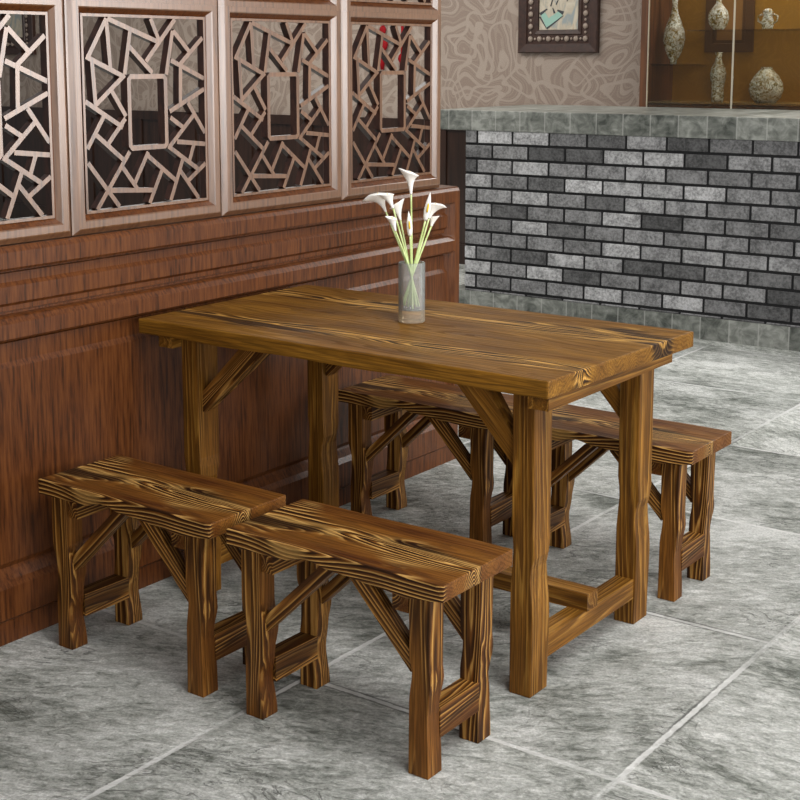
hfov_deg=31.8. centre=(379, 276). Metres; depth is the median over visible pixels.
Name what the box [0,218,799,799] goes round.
floor
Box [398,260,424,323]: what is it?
glass vase
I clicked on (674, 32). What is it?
vase
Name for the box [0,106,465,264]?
bar counter
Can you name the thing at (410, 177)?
calla lily
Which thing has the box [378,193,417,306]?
calla lily
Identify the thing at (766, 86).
vase
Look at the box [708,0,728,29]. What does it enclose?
vase
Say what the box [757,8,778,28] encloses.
vase
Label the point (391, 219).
calla lily
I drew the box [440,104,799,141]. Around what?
countertop
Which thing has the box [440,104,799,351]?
bar counter
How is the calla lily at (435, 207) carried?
in the glass vase at (401, 308)
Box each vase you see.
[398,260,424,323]
[663,0,684,63]
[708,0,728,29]
[710,52,725,101]
[748,67,782,102]
[757,8,778,28]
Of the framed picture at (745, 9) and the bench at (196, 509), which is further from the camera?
the framed picture at (745, 9)
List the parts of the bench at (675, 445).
leg, seat, leg, leg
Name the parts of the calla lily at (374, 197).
stem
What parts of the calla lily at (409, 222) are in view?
stem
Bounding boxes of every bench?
[38,455,285,697]
[226,499,512,779]
[338,375,512,543]
[549,404,731,601]
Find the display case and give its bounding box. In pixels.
[639,0,799,109]
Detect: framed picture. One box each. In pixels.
[5,14,35,54]
[518,0,599,52]
[704,0,754,51]
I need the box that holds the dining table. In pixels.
[139,285,693,697]
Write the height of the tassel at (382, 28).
0.460 m
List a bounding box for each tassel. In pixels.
[379,25,387,69]
[398,26,403,67]
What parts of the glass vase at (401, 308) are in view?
glass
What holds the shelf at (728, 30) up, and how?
attached to the display case
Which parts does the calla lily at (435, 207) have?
stem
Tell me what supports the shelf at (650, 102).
attached to the display case
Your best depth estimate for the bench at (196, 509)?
3.30 m
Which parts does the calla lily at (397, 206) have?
stem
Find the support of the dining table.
on the floor
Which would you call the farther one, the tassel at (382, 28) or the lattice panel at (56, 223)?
the tassel at (382, 28)
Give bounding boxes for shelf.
[648,100,799,105]
[687,29,799,31]
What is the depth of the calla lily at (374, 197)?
3.60 m
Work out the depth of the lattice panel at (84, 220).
3.68 m
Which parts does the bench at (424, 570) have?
leg, leg, seat, leg, leg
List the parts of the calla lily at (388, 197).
stem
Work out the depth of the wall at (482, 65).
9.63 m
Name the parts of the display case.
glass door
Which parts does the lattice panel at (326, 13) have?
frame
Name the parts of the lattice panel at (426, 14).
frame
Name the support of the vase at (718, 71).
on the display case
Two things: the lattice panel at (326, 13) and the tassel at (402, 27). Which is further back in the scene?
the tassel at (402, 27)
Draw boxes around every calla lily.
[362,192,419,306]
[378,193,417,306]
[385,216,414,303]
[390,198,417,305]
[398,168,418,305]
[403,203,446,305]
[403,216,438,303]
[407,193,430,306]
[407,211,413,308]
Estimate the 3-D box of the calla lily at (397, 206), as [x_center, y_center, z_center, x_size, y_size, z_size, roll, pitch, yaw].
[0.061,-0.063,3.630,0.074,0.280,0.041,5,10,28]
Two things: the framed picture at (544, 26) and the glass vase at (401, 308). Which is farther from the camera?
the framed picture at (544, 26)
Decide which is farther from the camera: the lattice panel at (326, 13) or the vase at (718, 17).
the vase at (718, 17)
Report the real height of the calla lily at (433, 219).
0.231 m
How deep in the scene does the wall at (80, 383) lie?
3.79 m
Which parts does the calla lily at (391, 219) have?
stem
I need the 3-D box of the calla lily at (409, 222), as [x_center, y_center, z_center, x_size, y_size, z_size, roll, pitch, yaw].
[0.079,-0.043,3.603,0.018,0.254,0.019,-3,9,-20]
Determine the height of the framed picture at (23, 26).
0.744 m
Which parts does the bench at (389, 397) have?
leg, leg, seat, leg, leg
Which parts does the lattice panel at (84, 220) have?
frame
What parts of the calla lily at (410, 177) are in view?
stem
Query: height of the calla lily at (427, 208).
0.301 m
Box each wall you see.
[0,0,641,118]
[0,185,459,646]
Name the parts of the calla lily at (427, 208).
stem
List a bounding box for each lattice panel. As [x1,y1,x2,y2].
[0,0,70,244]
[63,0,220,235]
[217,0,340,215]
[340,0,440,199]
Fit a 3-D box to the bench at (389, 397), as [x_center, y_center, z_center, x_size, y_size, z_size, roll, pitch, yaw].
[0.177,0.563,4.281,0.566,0.420,0.265,6,11,36]
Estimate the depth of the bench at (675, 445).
3.83 m
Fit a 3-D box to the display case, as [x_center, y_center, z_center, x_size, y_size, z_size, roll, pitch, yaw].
[2.642,-0.980,7.891,2.445,2.350,0.385,6,11,36]
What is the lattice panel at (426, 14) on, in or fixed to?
on the wall at (80, 383)
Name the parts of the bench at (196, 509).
leg, leg, seat, leg, leg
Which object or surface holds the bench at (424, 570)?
on the floor

